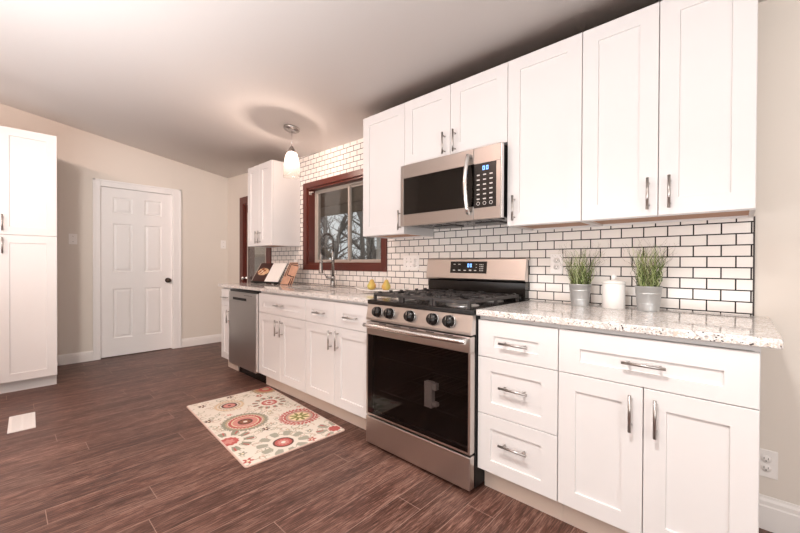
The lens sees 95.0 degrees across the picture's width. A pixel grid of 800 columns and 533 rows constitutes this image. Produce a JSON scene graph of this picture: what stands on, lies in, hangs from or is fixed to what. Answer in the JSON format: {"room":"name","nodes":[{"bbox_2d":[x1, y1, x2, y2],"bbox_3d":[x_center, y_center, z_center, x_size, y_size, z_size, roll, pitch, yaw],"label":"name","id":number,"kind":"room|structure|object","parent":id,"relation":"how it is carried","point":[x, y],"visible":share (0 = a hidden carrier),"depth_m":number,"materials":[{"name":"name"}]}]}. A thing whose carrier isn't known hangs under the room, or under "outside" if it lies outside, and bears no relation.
{"room":"kitchen","nodes":[
{"label":"kitchen","id":0,"kind":"room"},
{"bbox_2d":[0,103,227,354],"bbox_3d":[-4.346,-0.547,3.519,0.150,3.281,5.200,1,1,43],"label":"wall","id":1,"kind":"structure","parent":0,"point":[82,156],"depth_m":4.33,"materials":[{"name":"beige paint"}]},
{"bbox_2d":[69,234,76,243],"bbox_3d":[-3.678,-0.310,4.124,0.014,0.118,0.072,1,1,43],"label":"light switch","id":2,"kind":"object","parent":1,"relation":"attached to","point":[72,237],"visible":1,"depth_m":4.12,"materials":[{"name":"white plastic"}]},
{"bbox_2d":[93,178,180,360],"bbox_3d":[-3.287,0.033,4.621,0.180,2.115,0.917,1,1,43],"label":"door","id":3,"kind":"structure","parent":1,"relation":"in","point":[137,227],"depth_m":4.57,"materials":[{"name":"white paint"}]},
{"bbox_2d":[57,334,220,365],"bbox_3d":[-3.172,1.033,4.686,0.016,0.115,1.899,1,1,43],"label":"baseboard","id":4,"kind":"structure","parent":1,"relation":"attached to","point":[64,359],"depth_m":4.24,"materials":[{"name":"white paint"}]},
{"bbox_2d":[221,240,225,248],"bbox_3d":[-2.565,-0.321,5.329,0.014,0.118,0.072,1,1,43],"label":"light switch","id":5,"kind":"object","parent":1,"relation":"attached to","point":[223,242],"visible":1,"depth_m":5.33,"materials":[{"name":"white plastic"}]},
{"bbox_2d":[0,0,765,177],"bbox_3d":[-1.571,-1.685,0.952,7.691,1.103,5.500,1,1,43],"label":"ceiling","id":6,"kind":"structure","parent":0,"point":[212,86],"depth_m":2.41,"materials":[{"name":"paint"}]},
{"bbox_2d":[283,124,299,177],"bbox_3d":[-0.980,-1.035,3.319,0.150,0.459,0.150,1,1,43],"label":"pendant lamp","id":7,"kind":"object","parent":6,"relation":"hanging from","point":[289,128],"visible":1,"depth_m":3.29,"materials":[{"name":"silver metal"}]},
{"bbox_2d":[288,146,295,153],"bbox_3d":[-0.980,-1.063,3.319,0.072,0.065,0.072,1,1,43],"label":"socket","id":8,"kind":"object","parent":7,"relation":"attached to","point":[291,150],"depth_m":3.30,"materials":[{"name":"silver metal"}]},
{"bbox_2d":[0,342,772,532],"bbox_3d":[-1.583,1.174,0.973,7.691,0.100,5.500,1,1,43],"label":"floor","id":9,"kind":"structure","parent":0,"point":[115,445],"depth_m":1.97,"materials":[{"name":"brown wood"}]},
{"bbox_2d":[7,412,35,433],"bbox_3d":[-2.683,1.104,2.602,0.360,0.006,0.135,1,1,45],"label":"floor vent","id":10,"kind":"object","parent":9,"relation":"in","point":[26,421],"visible":1,"depth_m":2.59,"materials":[{"name":"white plastic"}]},
{"bbox_2d":[0,126,56,393],"bbox_3d":[-3.721,-0.051,3.391,0.945,2.297,0.742,1,1,43],"label":"pantry cabinet","id":11,"kind":"object","parent":9,"relation":"on","point":[28,159],"visible":1,"depth_m":3.23,"materials":[{"name":"white paint"}]},
{"bbox_2d":[220,287,238,370],"bbox_3d":[-1.649,0.659,4.116,0.249,0.884,0.663,1,1,43],"label":"base cabinet","id":12,"kind":"object","parent":9,"relation":"on","point":[224,296],"visible":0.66,"depth_m":3.93,"materials":[{"name":"white paint"}]},
{"bbox_2d":[229,289,265,382],"bbox_3d":[-1.346,0.670,3.810,0.599,0.870,0.606,1,1,43],"label":"dishwasher","id":13,"kind":"object","parent":9,"relation":"on","point":[243,303],"visible":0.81,"depth_m":3.56,"materials":[{"name":"silver metal"}]},
{"bbox_2d":[187,387,344,467],"bbox_3d":[-1.030,1.110,2.697,0.675,0.008,1.205,0,1,-44],"label":"rug","id":14,"kind":"object","parent":9,"relation":"on","point":[257,426],"visible":1,"depth_m":2.58,"materials":[{"name":"beige fabric"}]},
{"bbox_2d":[259,291,312,404],"bbox_3d":[-0.826,0.668,3.356,0.769,0.884,0.663,1,1,43],"label":"base cabinet","id":15,"kind":"object","parent":9,"relation":"on","point":[282,319],"visible":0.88,"depth_m":3.10,"materials":[{"name":"white paint"}]},
{"bbox_2d":[305,297,368,429],"bbox_3d":[-0.266,0.674,2.839,0.753,0.884,0.663,1,1,43],"label":"base cabinet","id":16,"kind":"object","parent":9,"relation":"on","point":[336,336],"visible":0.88,"depth_m":2.61,"materials":[{"name":"white paint"}]},
{"bbox_2d":[218,282,389,302],"bbox_3d":[-0.864,0.210,3.393,2.417,0.030,0.646,1,1,43],"label":"countertop","id":17,"kind":"structure","parent":16,"relation":"on","point":[353,294],"depth_m":3.06,"materials":[{"name":"white stone"}]},
{"bbox_2d":[251,274,283,283],"bbox_3d":[-1.427,0.119,4.043,0.470,0.138,0.169,1,0,34],"label":"cookbook stand","id":18,"kind":"object","parent":17,"relation":"on","point":[283,274],"visible":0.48,"depth_m":3.97,"materials":[{"name":"black metal"}]},
{"bbox_2d":[252,263,287,282],"bbox_3d":[-1.441,0.067,4.042,0.456,0.211,0.143,1,0,34],"label":"open cookbook","id":19,"kind":"object","parent":18,"relation":"on","point":[268,272],"visible":1,"depth_m":4.02,"materials":[{"name":"white paper"}]},
{"bbox_2d":[280,262,298,284],"bbox_3d":[-1.141,0.073,3.848,0.197,0.232,0.134,1,0,34],"label":"magazine","id":20,"kind":"object","parent":17,"relation":"on","point":[288,278],"visible":1,"depth_m":3.84,"materials":[{"name":"brown paper"}]},
{"bbox_2d":[319,233,335,286],"bbox_3d":[-0.686,-0.060,3.425,0.090,0.511,0.185,1,1,43],"label":"faucet","id":21,"kind":"object","parent":17,"relation":"on","point":[332,262],"visible":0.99,"depth_m":3.44,"materials":[{"name":"silver metal"}]},
{"bbox_2d":[355,286,408,292],"bbox_3d":[-0.150,0.180,2.866,0.490,0.042,0.174,0,0,29],"label":"serving dish","id":22,"kind":"object","parent":17,"relation":"on","point":[376,290],"visible":0.79,"depth_m":2.86,"materials":[{"name":"white ceramic"}]},
{"bbox_2d":[367,277,375,289],"bbox_3d":[-0.226,0.135,2.915,0.072,0.102,0.072,0,0,-15],"label":"pear","id":23,"kind":"object","parent":22,"relation":"on","point":[371,285],"visible":1,"depth_m":2.89,"materials":[{"name":"yellow food"}]},
{"bbox_2d":[382,279,390,289],"bbox_3d":[-0.107,0.136,2.844,0.072,0.102,0.072,0,0,-6],"label":"pear","id":24,"kind":"object","parent":22,"relation":"on","point":[385,286],"visible":0.84,"depth_m":2.82,"materials":[{"name":"yellow food"}]},
{"bbox_2d":[363,258,529,490],"bbox_3d":[0.274,0.533,2.273,0.766,1.178,0.742,1,1,43],"label":"gas range","id":25,"kind":"object","parent":9,"relation":"on","point":[416,336],"visible":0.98,"depth_m":2.22,"materials":[{"name":"metal"}]},
{"bbox_2d":[363,320,474,455],"bbox_3d":[0.058,0.635,2.041,0.756,0.581,0.106,1,1,43],"label":"oven","id":26,"kind":"object","parent":25,"relation":"in","point":[452,340],"depth_m":2.00,"materials":[{"name":"black glass"}]},
{"bbox_2d":[380,372,467,420],"bbox_3d":[0.309,0.795,2.314,0.694,0.009,0.545,1,1,43],"label":"oven rack","id":27,"kind":"object","parent":25,"relation":"in","point":[412,378],"depth_m":2.49,"materials":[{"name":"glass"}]},
{"bbox_2d":[381,345,467,378],"bbox_3d":[0.310,0.580,2.313,0.694,0.009,0.545,1,1,43],"label":"oven rack","id":28,"kind":"object","parent":25,"relation":"in","point":[408,349],"depth_m":2.40,"materials":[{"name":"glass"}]},
{"bbox_2d":[424,380,438,408],"bbox_3d":[0.177,0.715,2.047,0.081,0.143,0.032,1,1,43],"label":"carton","id":29,"kind":"object","parent":25,"relation":"in","point":[430,387],"visible":1,"depth_m":2.04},
{"bbox_2d":[368,297,522,315],"bbox_3d":[0.282,0.224,2.279,0.764,0.027,0.614,1,1,43],"label":"cooktop","id":30,"kind":"object","parent":25,"relation":"in","point":[415,306],"depth_m":2.05,"materials":[{"name":"black metal"}]},
{"bbox_2d":[478,316,562,520],"bbox_3d":[0.732,0.685,1.917,0.390,0.884,0.663,1,1,43],"label":"base cabinet","id":31,"kind":"object","parent":9,"relation":"on","point":[518,360],"visible":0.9,"depth_m":1.69,"materials":[{"name":"white paint"}]},
{"bbox_2d":[558,325,760,532],"bbox_3d":[1.102,0.689,1.576,0.616,0.884,0.663,1,1,43],"label":"base cabinet","id":32,"kind":"object","parent":9,"relation":"on","point":[657,434],"visible":0.95,"depth_m":1.33,"materials":[{"name":"white paint"}]},
{"bbox_2d":[476,300,783,349],"bbox_3d":[0.980,0.230,1.690,1.052,0.030,0.646,1,1,43],"label":"countertop","id":33,"kind":"structure","parent":32,"relation":"on","point":[755,331],"depth_m":1.47,"materials":[{"name":"white stone"}]},
{"bbox_2d":[555,244,607,305],"bbox_3d":[0.971,0.038,1.984,0.274,0.349,0.219,0,0,29],"label":"potted grass","id":34,"kind":"object","parent":33,"relation":"on","point":[580,286],"depth_m":1.97,"materials":[{"name":"plant"}]},
{"bbox_2d":[569,283,591,305],"bbox_3d":[0.980,0.153,1.995,0.115,0.118,0.115,1,1,43],"label":"pot","id":35,"kind":"object","parent":34,"relation":"on","point":[579,292],"depth_m":1.95,"materials":[{"name":"metal"}]},
{"bbox_2d":[602,274,625,308],"bbox_3d":[1.101,0.127,1.889,0.109,0.173,0.109,1,1,43],"label":"canister","id":36,"kind":"object","parent":33,"relation":"on","point":[613,291],"visible":1,"depth_m":1.85,"materials":[{"name":"white ceramic"}]},
{"bbox_2d":[623,237,672,311],"bbox_3d":[1.214,0.033,1.768,0.246,0.364,0.234,0,0,6],"label":"potted grass","id":37,"kind":"object","parent":33,"relation":"on","point":[648,290],"depth_m":1.75,"materials":[{"name":"plant"}]},
{"bbox_2d":[634,285,662,311],"bbox_3d":[1.203,0.155,1.776,0.117,0.120,0.117,1,1,43],"label":"pot","id":38,"kind":"object","parent":37,"relation":"on","point":[648,297],"depth_m":1.74,"materials":[{"name":"metal"}]},
{"bbox_2d":[228,0,799,505],"bbox_3d":[0.237,-0.107,2.929,7.691,2.450,0.150,1,1,43],"label":"wall","id":39,"kind":"structure","parent":0,"point":[777,213],"depth_m":1.56,"materials":[{"name":"beige paint"}]},
{"bbox_2d":[239,196,270,282],"bbox_3d":[-1.861,0.076,4.822,0.868,2.038,0.196,1,1,43],"label":"door","id":40,"kind":"structure","parent":39,"relation":"in","point":[247,254],"depth_m":5.00,"materials":[{"name":"brown wood"}]},
{"bbox_2d":[248,160,299,247],"bbox_3d":[-1.431,-0.668,4.101,0.548,0.889,0.373,1,1,43],"label":"upper cabinet","id":41,"kind":"object","parent":39,"relation":"attached to","point":[273,199],"visible":0.99,"depth_m":3.95,"materials":[{"name":"white paint"}]},
{"bbox_2d":[303,169,386,271],"bbox_3d":[-0.532,-0.427,3.617,1.280,0.933,0.162,1,1,43],"label":"window","id":42,"kind":"structure","parent":39,"relation":"in","point":[311,203],"depth_m":3.76,"materials":[{"name":"brown wood"}]},
{"bbox_2d":[363,103,433,238],"bbox_3d":[-0.026,-0.685,2.803,0.433,0.911,0.373,1,1,43],"label":"upper cabinet","id":43,"kind":"object","parent":39,"relation":"attached to","point":[383,132],"visible":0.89,"depth_m":2.70,"materials":[{"name":"white paint"}]},
{"bbox_2d":[405,62,507,164],"bbox_3d":[0.415,-0.913,2.395,0.766,0.446,0.373,1,1,43],"label":"upper cabinet","id":44,"kind":"object","parent":39,"relation":"attached to","point":[469,113],"visible":0.79,"depth_m":2.24,"materials":[{"name":"white paint"}]},
{"bbox_2d":[401,142,507,229],"bbox_3d":[0.392,-0.472,2.353,0.740,0.408,0.466,1,1,43],"label":"microwave","id":45,"kind":"object","parent":44,"relation":"attached to","point":[468,188],"visible":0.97,"depth_m":2.19,"materials":[{"name":"silver metal"}]},
{"bbox_2d":[271,138,752,315],"bbox_3d":[-0.009,-0.510,3.047,4.248,1.419,0.008,1,1,43],"label":"wall tiles","id":46,"kind":"structure","parent":39,"relation":"attached to","point":[710,267],"depth_m":2.04,"materials":[{"name":"white tile"}]},
{"bbox_2d":[403,255,418,269],"bbox_3d":[0.086,-0.031,2.946,0.164,0.118,0.014,1,1,43],"label":"switch plate","id":47,"kind":"object","parent":46,"relation":"attached to","point":[410,262],"visible":1,"depth_m":2.94,"materials":[{"name":"white plastic"}]},
{"bbox_2d":[550,254,562,273],"bbox_3d":[0.928,-0.016,2.173,0.072,0.118,0.008,1,1,43],"label":"wall outlet","id":48,"kind":"object","parent":46,"relation":"attached to","point":[556,267],"visible":0.98,"depth_m":2.17,"materials":[{"name":"white plastic"}]},
{"bbox_2d":[507,33,599,230],"bbox_3d":[0.837,-0.676,2.006,0.384,0.911,0.373,1,1,43],"label":"upper cabinet","id":49,"kind":"object","parent":39,"relation":"attached to","point":[544,190],"visible":0.94,"depth_m":1.89,"materials":[{"name":"white paint"}]},
{"bbox_2d":[582,0,757,226],"bbox_3d":[1.201,-0.672,1.670,0.606,0.911,0.373,1,1,43],"label":"upper cabinet","id":50,"kind":"object","parent":39,"relation":"attached to","point":[669,112],"visible":1,"depth_m":1.53,"materials":[{"name":"white paint"}]},
{"bbox_2d":[752,216,754,315],"bbox_3d":[1.551,-0.001,1.607,0.006,0.436,0.010,1,1,43],"label":"trim","id":51,"kind":"structure","parent":39,"relation":"attached to","point":[754,216],"depth_m":1.60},
{"bbox_2d":[760,448,777,479],"bbox_3d":[1.581,0.850,1.583,0.072,0.118,0.008,1,1,43],"label":"wall outlet","id":52,"kind":"object","parent":39,"relation":"attached to","point":[768,459],"visible":0.88,"depth_m":1.57,"materials":[{"name":"white plastic"}]},
{"bbox_2d":[761,455,771,462],"bbox_3d":[1.579,0.831,1.581,0.033,0.033,0.003,1,1,43],"label":"socket","id":53,"kind":"object","parent":52,"relation":"attached to","point":[764,458],"depth_m":1.58,"materials":[{"name":"white plastic"}]},
{"bbox_2d":[761,464,771,471],"bbox_3d":[1.579,0.870,1.581,0.033,0.033,0.003,1,1,43],"label":"socket","id":54,"kind":"object","parent":52,"relation":"attached to","point":[764,467],"depth_m":1.58,"materials":[{"name":"white plastic"}]},
{"bbox_2d":[759,493,799,532],"bbox_3d":[2.223,1.069,0.986,1.820,0.142,0.016,1,1,43],"label":"baseboard","id":55,"kind":"structure","parent":39,"relation":"attached to","point":[775,515],"depth_m":1.55,"materials":[{"name":"white paint"}]},
{"label":"outside","id":56,"kind":"structure","parent":0,"visible":0},
{"bbox_3d":[4.600,2.270,19.332,44.000,0.100,29.840,1,1,43],"label":"ground","id":57,"kind":"structure","parent":56,"visible":0},
{"bbox_2d":[255,247,330,273],"bbox_3d":[-4.119,0.557,13.113,2.500,3.340,2.500,1,1,43],"label":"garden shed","id":58,"kind":"object","parent":57,"relation":"on","point":[259,251],"visible":0.08,"depth_m":12.39,"materials":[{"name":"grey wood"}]},
{"bbox_2d":[321,215,358,259],"bbox_3d":[-3.470,-1.476,16.311,3.595,7.446,2.965,0,0,4],"label":"bare tree","id":59,"kind":"object","parent":57,"relation":"on","point":[326,227],"visible":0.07,"depth_m":16.10,"materials":[{"name":"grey plant"}]},
{"bbox_2d":[321,214,359,259],"bbox_3d":[-3.437,-2.437,19.100,3.855,9.321,3.755,0,0,-33],"label":"bare tree","id":60,"kind":"object","parent":57,"relation":"on","point":[324,220],"visible":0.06,"depth_m":19.20,"materials":[{"name":"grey plant"}]},
{"bbox_2d":[321,213,374,259],"bbox_3d":[-1.912,0.088,11.757,2.503,4.396,2.238,0,0,1],"label":"bare tree","id":61,"kind":"object","parent":57,"relation":"on","point":[337,241],"visible":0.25,"depth_m":11.76,"materials":[{"name":"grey plant"}]},
{"bbox_2d":[331,211,376,258],"bbox_3d":[-0.912,-0.531,9.987,2.064,5.656,2.895,0,0,2],"label":"bare tree","id":62,"kind":"object","parent":57,"relation":"on","point":[361,247],"visible":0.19,"depth_m":10.07,"materials":[{"name":"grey plant"}]},
{"bbox_2d":[336,217,373,257],"bbox_3d":[-2.095,-3.285,26.008,4.685,10.965,4.643,1,1,40],"label":"bare tree","id":63,"kind":"object","parent":57,"relation":"on","point":[354,232],"visible":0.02,"depth_m":26.05,"materials":[{"name":"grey plant"}]},
{"bbox_2d":[344,233,368,258],"bbox_3d":[-2.851,-3.833,30.702,5.086,11.934,5.361,0,0,27],"label":"bare tree","id":64,"kind":"object","parent":57,"relation":"on","point":[367,242],"visible":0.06,"depth_m":30.71,"materials":[{"name":"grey plant"}]},
{"bbox_2d":[353,212,376,258],"bbox_3d":[-2.319,-2.556,22.857,5.832,9.526,3.682,0,0,23],"label":"bare tree","id":65,"kind":"object","parent":57,"relation":"on","point":[368,238],"visible":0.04,"depth_m":22.05,"materials":[{"name":"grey plant"}]},
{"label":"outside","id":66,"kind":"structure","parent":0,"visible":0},
{"bbox_3d":[-1.231,1.170,5.929,11.600,0.080,2.240,1,1,43],"label":"porch deck","id":67,"kind":"object","parent":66,"visible":0},
{"bbox_2d":[376,238,380,258],"bbox_3d":[-0.441,0.318,5.360,0.430,1.640,0.070,1,1,43],"label":"drain pipe","id":68,"kind":"object","parent":67,"relation":"on","point":[378,250],"visible":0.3,"depth_m":5.21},
{"bbox_3d":[-0.288,-0.072,6.715,0.100,2.400,0.100,1,1,43],"label":"porch post","id":69,"kind":"object","parent":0,"visible":0},
{"bbox_2d":[321,186,362,216],"bbox_3d":[-1.153,-1.210,5.986,11.600,0.240,2.440,1,1,43],"label":"porch roof","id":70,"kind":"structure","parent":69,"relation":"on","point":[333,202],"depth_m":7.18,"materials":[{"name":"grey"}]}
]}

